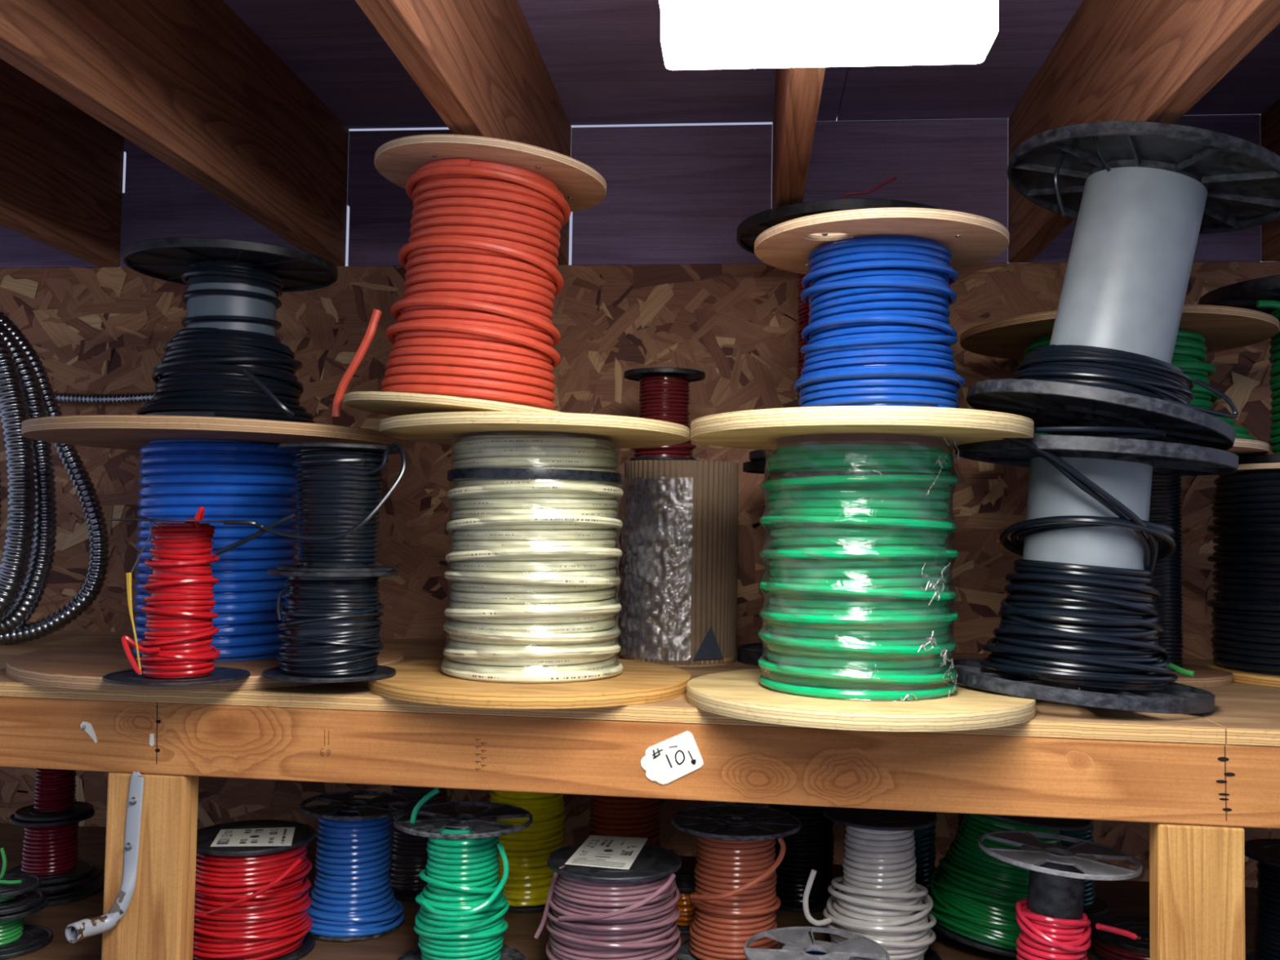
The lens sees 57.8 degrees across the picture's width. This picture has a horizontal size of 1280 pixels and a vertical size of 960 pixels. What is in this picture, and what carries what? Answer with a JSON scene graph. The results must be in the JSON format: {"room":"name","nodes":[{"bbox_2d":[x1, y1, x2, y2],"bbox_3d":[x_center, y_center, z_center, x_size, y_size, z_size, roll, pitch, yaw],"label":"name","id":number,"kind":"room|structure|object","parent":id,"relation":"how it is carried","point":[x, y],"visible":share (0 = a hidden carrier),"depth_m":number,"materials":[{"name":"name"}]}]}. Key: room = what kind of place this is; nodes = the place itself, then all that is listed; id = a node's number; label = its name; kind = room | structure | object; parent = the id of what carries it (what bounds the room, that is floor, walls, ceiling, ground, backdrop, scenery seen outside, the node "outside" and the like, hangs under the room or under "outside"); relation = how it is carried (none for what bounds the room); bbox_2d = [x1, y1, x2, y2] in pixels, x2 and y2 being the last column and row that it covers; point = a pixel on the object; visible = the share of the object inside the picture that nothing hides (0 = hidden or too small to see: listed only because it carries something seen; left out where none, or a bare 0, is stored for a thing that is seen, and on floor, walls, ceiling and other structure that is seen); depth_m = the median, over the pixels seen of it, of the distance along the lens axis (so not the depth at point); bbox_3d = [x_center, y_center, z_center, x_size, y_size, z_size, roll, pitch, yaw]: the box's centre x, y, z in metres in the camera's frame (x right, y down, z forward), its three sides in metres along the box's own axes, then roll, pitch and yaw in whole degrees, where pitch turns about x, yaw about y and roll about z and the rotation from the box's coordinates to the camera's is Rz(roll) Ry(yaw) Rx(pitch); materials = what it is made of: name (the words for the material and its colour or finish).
{"room":"storage room","nodes":[
{"label":"storage room","id":0,"kind":"room"},
{"bbox_2d":[0,114,1279,887],"bbox_3d":[0.039,0.245,2.110,3.200,1.802,0.033,1,-3,5],"label":"wall","id":1,"kind":"structure","parent":0,"point":[98,331],"depth_m":2.13,"materials":[{"name":"brown wood"}]},
{"bbox_2d":[0,57,124,267],"bbox_3d":[-1.166,-0.616,0.537,0.038,0.262,3.401,1,-3,5],"label":"beam","id":2,"kind":"structure","parent":1,"relation":"attached to","point":[61,167],"depth_m":2.02,"materials":[{"name":"brown wood"}]},
{"bbox_2d":[53,391,155,404],"bbox_3d":[-1.008,-0.155,2.195,0.210,0.026,0.021,1,-3,5],"label":"conduit","id":3,"kind":"object","parent":1,"relation":"attached to","point":[61,397],"visible":0.92,"depth_m":2.19,"materials":[{"name":"metal"}]},
{"bbox_2d":[0,0,349,266],"bbox_3d":[-0.724,-0.611,0.497,0.038,0.262,3.401,1,-3,5],"label":"beam","id":4,"kind":"structure","parent":1,"relation":"attached to","point":[188,83],"depth_m":1.61,"materials":[{"name":"brown wood"}]},
{"bbox_2d":[355,0,571,265],"bbox_3d":[-0.302,-0.606,0.458,0.038,0.262,3.401,1,-3,5],"label":"beam","id":5,"kind":"structure","parent":1,"relation":"attached to","point":[480,65],"depth_m":1.43,"materials":[{"name":"brown wood"}]},
{"bbox_2d":[0,822,1257,959],"bbox_3d":[0.064,0.654,1.688,3.040,0.018,0.698,1,-3,8],"label":"shelf board","id":6,"kind":"object","parent":1,"relation":"attached to","point":[1122,897],"visible":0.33,"depth_m":1.68,"materials":[{"name":"brown wood"}]},
{"bbox_2d":[0,896,53,959],"bbox_3d":[-0.859,0.598,1.558,0.129,0.052,0.129,1,-3,5],"label":"spool","id":7,"kind":"object","parent":6,"relation":"on","point":[17,938],"visible":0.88,"depth_m":1.54,"materials":[{"name":"black plastic"}]},
{"bbox_2d":[0,847,44,915],"bbox_3d":[-0.861,0.532,1.561,0.108,0.075,0.108,1,-3,5],"label":"spool","id":8,"kind":"object","parent":7,"relation":"on","point":[18,891],"visible":1,"depth_m":1.56,"materials":[{"name":"black plastic"}]},
{"bbox_2d":[35,863,103,906],"bbox_3d":[-0.905,0.620,1.782,0.148,0.027,0.148,1,-3,5],"label":"spool","id":9,"kind":"object","parent":6,"relation":"on","point":[87,886],"visible":0.31,"depth_m":1.76,"materials":[{"name":"black plastic"}]},
{"bbox_2d":[5,808,94,884],"bbox_3d":[-0.906,0.559,1.785,0.123,0.090,0.123,1,-3,5],"label":"spool","id":10,"kind":"object","parent":9,"relation":"on","point":[51,848],"visible":0.88,"depth_m":1.75,"materials":[{"name":"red plastic"}]},
{"bbox_2d":[14,768,93,821],"bbox_3d":[-0.901,0.467,1.789,0.108,0.091,0.108,1,-3,-11],"label":"spool","id":11,"kind":"object","parent":10,"relation":"on","point":[55,792],"visible":0.71,"depth_m":1.77,"materials":[{"name":"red plastic"}]},
{"bbox_2d":[192,819,315,959],"bbox_3d":[-0.521,0.553,1.552,0.185,0.152,0.190,1,-3,5],"label":"spool","id":12,"kind":"object","parent":6,"relation":"on","point":[253,901],"visible":0.91,"depth_m":1.50,"materials":[{"name":"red plastic"}]},
{"bbox_2d":[216,828,287,844],"bbox_3d":[-0.516,0.477,1.550,0.086,0.001,0.076,1,-3,-10],"label":"print","id":13,"kind":"object","parent":12,"relation":"on","point":[224,836],"depth_m":1.55},
{"bbox_2d":[299,791,411,941],"bbox_3d":[-0.408,0.549,1.660,0.155,0.173,0.155,-1,-3,33],"label":"spool","id":14,"kind":"object","parent":6,"relation":"on","point":[353,897],"visible":0.94,"depth_m":1.62,"materials":[{"name":"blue plastic"}]},
{"bbox_2d":[389,785,447,900],"bbox_3d":[-0.352,0.553,1.846,0.152,0.183,0.152,3,-3,-37],"label":"spool","id":15,"kind":"object","parent":6,"relation":"on","point":[409,857],"visible":0.36,"depth_m":1.80,"materials":[{"name":"black plastic"}]},
{"bbox_2d":[394,787,533,959],"bbox_3d":[-0.230,0.513,1.505,0.178,0.237,0.178,0,-3,26],"label":"spool","id":16,"kind":"object","parent":6,"relation":"on","point":[464,907],"visible":1,"depth_m":1.47,"materials":[{"name":"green plastic"}]},
{"bbox_2d":[488,790,565,912],"bbox_3d":[-0.176,0.540,1.800,0.154,0.211,0.154,1,-3,5],"label":"spool","id":17,"kind":"object","parent":6,"relation":"on","point":[527,851],"visible":0.45,"depth_m":1.75,"materials":[{"name":"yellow plastic"}]},
{"bbox_2d":[533,835,681,959],"bbox_3d":[-0.038,0.554,1.460,0.182,0.156,0.207,1,-3,5],"label":"spool","id":18,"kind":"object","parent":6,"relation":"on","point":[609,897],"visible":1,"depth_m":1.40,"materials":[{"name":"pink plastic"}]},
{"bbox_2d":[571,840,637,867],"bbox_3d":[-0.042,0.477,1.489,0.067,0.001,0.125,0,-3,11],"label":"print","id":19,"kind":"object","parent":18,"relation":"on","point":[590,853],"depth_m":1.48},
{"bbox_2d":[589,795,661,846],"bbox_3d":[-0.025,0.544,1.847,0.142,0.211,0.142,0,-3,25],"label":"spool","id":20,"kind":"object","parent":6,"relation":"on","point":[610,815],"visible":0.21,"depth_m":1.80,"materials":[{"name":"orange plastic"}]},
{"bbox_2d":[674,871,695,934],"bbox_3d":[0.064,0.611,1.675,0.078,0.066,0.078,2,-3,-28],"label":"spool","id":21,"kind":"object","parent":6,"relation":"on","point":[685,881],"visible":0.38,"depth_m":1.65,"materials":[{"name":"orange plastic"}]},
{"bbox_2d":[671,804,800,959],"bbox_3d":[0.128,0.548,1.552,0.173,0.183,0.180,1,-3,5],"label":"spool","id":22,"kind":"object","parent":6,"relation":"on","point":[734,898],"visible":0.95,"depth_m":1.51,"materials":[{"name":"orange plastic"}]},
{"bbox_2d":[768,804,835,912],"bbox_3d":[0.249,0.563,1.801,0.114,0.179,0.114,-1,-3,34],"label":"spool","id":23,"kind":"object","parent":6,"relation":"on","point":[811,847],"visible":0.48,"depth_m":1.75,"materials":[{"name":"black plastic"}]},
{"bbox_2d":[743,926,889,959],"bbox_3d":[0.214,0.603,1.410,0.175,0.062,0.175,2,-3,-23],"label":"spool","id":24,"kind":"object","parent":6,"relation":"on","point":[799,945],"visible":1,"depth_m":1.43,"materials":[{"name":"plastic"}]},
{"bbox_2d":[802,806,942,959],"bbox_3d":[0.320,0.545,1.554,0.167,0.195,0.167,0,-3,25],"label":"spool","id":25,"kind":"object","parent":6,"relation":"on","point":[878,898],"visible":0.9,"depth_m":1.51,"materials":[{"name":"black plastic"}]},
{"bbox_2d":[843,812,936,891],"bbox_3d":[0.385,0.543,1.789,0.162,0.222,0.162,1,-3,5],"label":"spool","id":26,"kind":"object","parent":6,"relation":"on","point":[925,851],"visible":0.06,"depth_m":1.74,"materials":[{"name":"black plastic"}]},
{"bbox_2d":[957,813,964,828],"bbox_3d":[0.546,0.562,1.834,0.100,0.193,0.100,1,-3,5],"label":"spool","id":27,"kind":"object","parent":6,"relation":"on","point":[961,815],"visible":0.02,"depth_m":1.83,"materials":[{"name":"black plastic"}]},
{"bbox_2d":[922,813,1090,958],"bbox_3d":[0.510,0.547,1.639,0.232,0.203,0.220,2,-3,-15],"label":"spool","id":28,"kind":"object","parent":6,"relation":"on","point":[975,894],"visible":0.6,"depth_m":1.57,"materials":[{"name":"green plastic"}]},
{"bbox_2d":[977,830,1142,959],"bbox_3d":[0.507,0.542,1.406,0.188,0.193,0.188,3,-3,-39],"label":"spool","id":29,"kind":"object","parent":6,"relation":"on","point":[1053,922],"visible":1,"depth_m":1.38,"materials":[{"name":"plastic"}]},
{"bbox_2d":[1058,819,1108,917],"bbox_3d":[0.659,0.563,1.804,0.129,0.192,0.129,-2,-4,43],"label":"spool","id":30,"kind":"object","parent":6,"relation":"on","point":[1094,906],"visible":0.09,"depth_m":1.77,"materials":[{"name":"black plastic"}]},
{"bbox_2d":[1090,915,1150,959],"bbox_3d":[0.690,0.632,1.577,0.145,0.034,0.144,1,-3,5],"label":"spool","id":31,"kind":"object","parent":6,"relation":"on","point":[1106,945],"visible":0.51,"depth_m":1.56,"materials":[{"name":"black plastic"}]},
{"bbox_2d":[1244,838,1279,959],"bbox_3d":[0.870,0.570,1.523,0.161,0.159,0.161,1,-3,5],"label":"spool","id":32,"kind":"object","parent":6,"relation":"on","point":[1266,851],"visible":0.94,"depth_m":1.52,"materials":[{"name":"black plastic"}]},
{"bbox_2d":[0,631,1279,746],"bbox_3d":[0.078,0.293,1.758,3.040,0.018,0.810,1,-3,8],"label":"shelf board","id":33,"kind":"object","parent":1,"relation":"attached to","point":[1249,714],"visible":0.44,"depth_m":1.40,"materials":[{"name":"brown wood"}]},
{"bbox_2d":[0,311,109,644],"bbox_3d":[-1.045,-0.033,1.928,0.308,0.619,0.127,1,-3,5],"label":"conduit","id":34,"kind":"object","parent":33,"relation":"on","point":[26,392],"visible":0.96,"depth_m":1.91,"materials":[{"name":"metal"}]},
{"bbox_2d":[102,506,250,686],"bbox_3d":[-0.562,0.137,1.419,0.170,0.209,0.170,0,-3,21],"label":"spool","id":35,"kind":"object","parent":33,"relation":"on","point":[177,651],"visible":0.98,"depth_m":1.39,"materials":[{"name":"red plastic"}]},
{"bbox_2d":[5,414,404,691],"bbox_3d":[-0.612,0.100,1.686,0.532,0.339,0.532,2,-3,-26],"label":"spool","id":36,"kind":"object","parent":33,"relation":"on","point":[234,468],"visible":0.57,"depth_m":1.59,"materials":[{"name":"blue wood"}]},
{"bbox_2d":[122,237,337,422],"bbox_3d":[-0.599,-0.194,1.698,0.296,0.250,0.296,1,-3,-8],"label":"spool","id":37,"kind":"object","parent":36,"relation":"on","point":[228,360],"visible":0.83,"depth_m":1.63,"materials":[{"name":"black plastic"}]},
{"bbox_2d":[262,568,396,683],"bbox_3d":[-0.390,0.180,1.467,0.170,0.132,0.170,1,-3,5],"label":"spool","id":38,"kind":"object","parent":33,"relation":"on","point":[331,626],"visible":0.94,"depth_m":1.42,"materials":[{"name":"black plastic"}]},
{"bbox_2d":[214,442,406,572],"bbox_3d":[-0.392,0.034,1.455,0.222,0.159,0.188,1,-3,5],"label":"spool","id":39,"kind":"object","parent":38,"relation":"on","point":[338,484],"visible":1,"depth_m":1.43,"materials":[{"name":"black plastic"}]},
{"bbox_2d":[368,411,691,709],"bbox_3d":[-0.140,0.100,1.536,0.430,0.341,0.430,1,-3,5],"label":"spool","id":40,"kind":"object","parent":33,"relation":"on","point":[534,525],"visible":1,"depth_m":1.44,"materials":[{"name":"white plastic"}]},
{"bbox_2d":[332,133,606,416],"bbox_3d":[-0.220,-0.248,1.552,0.342,0.354,0.325,0,-3,24],"label":"spool","id":41,"kind":"object","parent":40,"relation":"on","point":[476,331],"visible":0.97,"depth_m":1.47,"materials":[{"name":"orange plastic"}]},
{"bbox_2d":[0,696,1279,828],"bbox_3d":[0.023,0.321,1.375,3.040,0.104,0.040,1,-3,8],"label":"beam","id":42,"kind":"structure","parent":33,"relation":"attached to","point":[1217,784],"depth_m":1.36,"materials":[{"name":"brown wood"}]},
{"bbox_2d":[80,721,97,742],"bbox_3d":[-0.693,0.317,1.457,0.024,0.026,0.004,1,-3,8],"label":"paper scrap","id":43,"kind":"object","parent":42,"relation":"attached to","point":[85,726],"visible":1,"depth_m":1.46,"materials":[{"name":"paper"}]},
{"bbox_2d":[101,772,199,959],"bbox_3d":[-0.622,0.862,1.443,0.104,0.989,0.038,1,-3,8],"label":"post","id":44,"kind":"object","parent":42,"relation":"attached to","point":[157,923],"visible":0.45,"depth_m":1.44,"materials":[{"name":"brown wood"}]},
{"bbox_2d":[65,771,143,942],"bbox_3d":[-0.655,0.457,1.416,0.030,0.192,0.081,-1,-3,37],"label":"hook","id":45,"kind":"object","parent":44,"relation":"attached to","point":[80,930],"visible":1,"depth_m":1.43,"materials":[{"name":"grey paint"}]},
{"bbox_2d":[149,733,154,746],"bbox_3d":[-0.608,0.324,1.446,0.006,0.016,0.001,1,-3,9],"label":"paper sliver","id":46,"kind":"object","parent":42,"relation":"attached to","point":[152,735],"visible":1,"depth_m":1.45,"materials":[{"name":"white paper"}]},
{"bbox_2d":[640,730,703,784],"bbox_3d":[0.037,0.324,1.353,0.074,0.063,0.003,1,-3,8],"label":"number tag","id":47,"kind":"object","parent":42,"relation":"attached to","point":[667,761],"visible":1,"depth_m":1.35,"materials":[{"name":"white paper"}]},
{"bbox_2d":[1149,822,1245,959],"bbox_3d":[0.610,0.873,1.266,0.090,0.989,0.038,1,-3,8],"label":"post","id":48,"kind":"object","parent":42,"relation":"attached to","point":[1197,873],"visible":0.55,"depth_m":1.27,"materials":[{"name":"brown wood"}]},
{"bbox_2d":[618,459,737,666],"bbox_3d":[0.061,0.130,1.856,0.191,0.315,0.189,1,-3,5],"label":"cardboard box","id":49,"kind":"object","parent":33,"relation":"on","point":[679,567],"visible":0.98,"depth_m":1.78,"materials":[{"name":"cardboard"}]},
{"bbox_2d":[623,367,705,461],"bbox_3d":[0.039,-0.102,1.886,0.132,0.144,0.132,1,-3,-8],"label":"spool","id":50,"kind":"object","parent":49,"relation":"on","point":[664,392],"visible":0.73,"depth_m":1.85,"materials":[{"name":"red plastic"}]},
{"bbox_2d":[737,460,765,666],"bbox_3d":[0.259,0.132,1.865,0.200,0.318,0.200,0,-3,26],"label":"spool","id":51,"kind":"object","parent":33,"relation":"on","point":[750,653],"visible":0.03,"depth_m":1.83,"materials":[{"name":"black plastic"}]},
{"bbox_2d":[737,176,942,461],"bbox_3d":[0.319,-0.235,1.806,0.339,0.412,0.339,2,-3,-30],"label":"spool","id":52,"kind":"object","parent":51,"relation":"on","point":[748,229],"visible":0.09,"depth_m":1.71,"materials":[{"name":"black plastic"}]},
{"bbox_2d":[686,405,1035,732],"bbox_3d":[0.266,0.106,1.420,0.413,0.350,0.413,0,-3,9],"label":"spool","id":53,"kind":"object","parent":33,"relation":"on","point":[858,615],"visible":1,"depth_m":1.32,"materials":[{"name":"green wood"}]},
{"bbox_2d":[754,207,1008,408],"bbox_3d":[0.300,-0.184,1.460,0.313,0.234,0.313,1,-3,-5],"label":"spool","id":54,"kind":"object","parent":53,"relation":"on","point":[877,282],"visible":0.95,"depth_m":1.38,"materials":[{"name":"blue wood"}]},
{"bbox_2d":[952,434,1238,714],"bbox_3d":[0.563,0.113,1.465,0.345,0.328,0.332,0,-3,26],"label":"spool","id":55,"kind":"object","parent":33,"relation":"on","point":[1079,624],"visible":0.99,"depth_m":1.39,"materials":[{"name":"black plastic"}]},
{"bbox_2d":[1034,426,1166,439],"bbox_3d":[0.516,-0.055,1.383,0.201,0.011,0.103,-1,-3,30],"label":"cable","id":56,"kind":"object","parent":55,"relation":"on","point":[1144,433],"visible":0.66,"depth_m":1.33,"materials":[{"name":"black plastic"}]},
{"bbox_2d":[965,120,1279,450],"bbox_3d":[0.622,-0.231,1.486,0.394,0.389,0.346,0,-3,11],"label":"spool","id":57,"kind":"object","parent":55,"relation":"on","point":[1140,196],"visible":0.98,"depth_m":1.42,"materials":[{"name":"black plastic"}]},
{"bbox_2d":[1159,659,1194,677],"bbox_3d":[0.699,0.242,1.530,0.013,0.031,0.063,3,-3,-36],"label":"cable","id":58,"kind":"object","parent":33,"relation":"on","point":[1178,669],"visible":0.57,"depth_m":1.51,"materials":[{"name":"green plastic"}]},
{"bbox_2d":[1147,475,1232,687],"bbox_3d":[0.758,0.127,1.735,0.226,0.334,0.226,1,-3,-8],"label":"spool","id":59,"kind":"object","parent":33,"relation":"on","point":[1165,504],"visible":0.3,"depth_m":1.69,"materials":[{"name":"black plastic"}]},
{"bbox_2d":[960,304,1279,456],"bbox_3d":[0.737,-0.135,1.809,0.458,0.191,0.458,-1,-3,31],"label":"spool","id":60,"kind":"object","parent":59,"relation":"on","point":[1203,329],"visible":0.22,"depth_m":1.71,"materials":[{"name":"brown wood"}]},
{"bbox_2d":[1205,462,1279,687],"bbox_3d":[0.994,0.139,1.735,0.267,0.316,0.267,3,-3,-35],"label":"spool","id":61,"kind":"object","parent":33,"relation":"on","point":[1245,640],"visible":0.95,"depth_m":1.68,"materials":[{"name":"black plastic"}]},
{"bbox_2d":[1199,274,1279,464],"bbox_3d":[1.050,-0.152,1.764,0.370,0.269,0.370,1,-3,5],"label":"spool","id":62,"kind":"object","parent":61,"relation":"on","point":[1261,294],"visible":0.77,"depth_m":1.76,"materials":[{"name":"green plastic"}]},
{"bbox_2d":[771,66,825,208],"bbox_3d":[0.105,-0.601,0.421,0.038,0.262,3.401,1,-3,5],"label":"beam","id":63,"kind":"structure","parent":1,"relation":"attached to","point":[797,91],"depth_m":1.46,"materials":[{"name":"brown wood"}]},
{"bbox_2d":[658,0,998,70],"bbox_3d":[0.113,-0.433,0.457,0.291,0.048,1.240,1,-3,5],"label":"ceiling lamp","id":64,"kind":"object","parent":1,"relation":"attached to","point":[695,34],"visible":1,"depth_m":1.00,"materials":[{"name":"white plastic"}]},
{"bbox_2d":[658,0,997,36],"bbox_3d":[0.108,-0.428,0.458,0.274,0.036,1.100,1,-3,5],"label":"diffuser","id":65,"kind":"object","parent":64,"relation":"attached to","point":[679,18],"depth_m":0.97,"materials":[{"name":"white plastic"}]},
{"bbox_2d":[1008,0,1279,262],"bbox_3d":[0.523,-0.596,0.383,0.038,0.262,3.401,1,-3,5],"label":"beam","id":66,"kind":"structure","parent":1,"relation":"attached to","point":[1141,60],"depth_m":1.43,"materials":[{"name":"brown wood"}]},
{"bbox_2d":[1260,98,1279,262],"bbox_3d":[0.954,-0.591,0.343,0.038,0.262,3.401,1,-3,5],"label":"beam","id":67,"kind":"structure","parent":1,"relation":"attached to","point":[1270,117],"depth_m":2.00,"materials":[{"name":"brown wood"}]},
{"bbox_2d":[222,0,1279,128],"bbox_3d":[-0.101,-0.742,0.445,3.200,0.016,3.399,1,-3,5],"label":"ceiling","id":68,"kind":"structure","parent":0,"point":[603,60],"depth_m":1.90,"materials":[{"name":"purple wood"}]}
]}

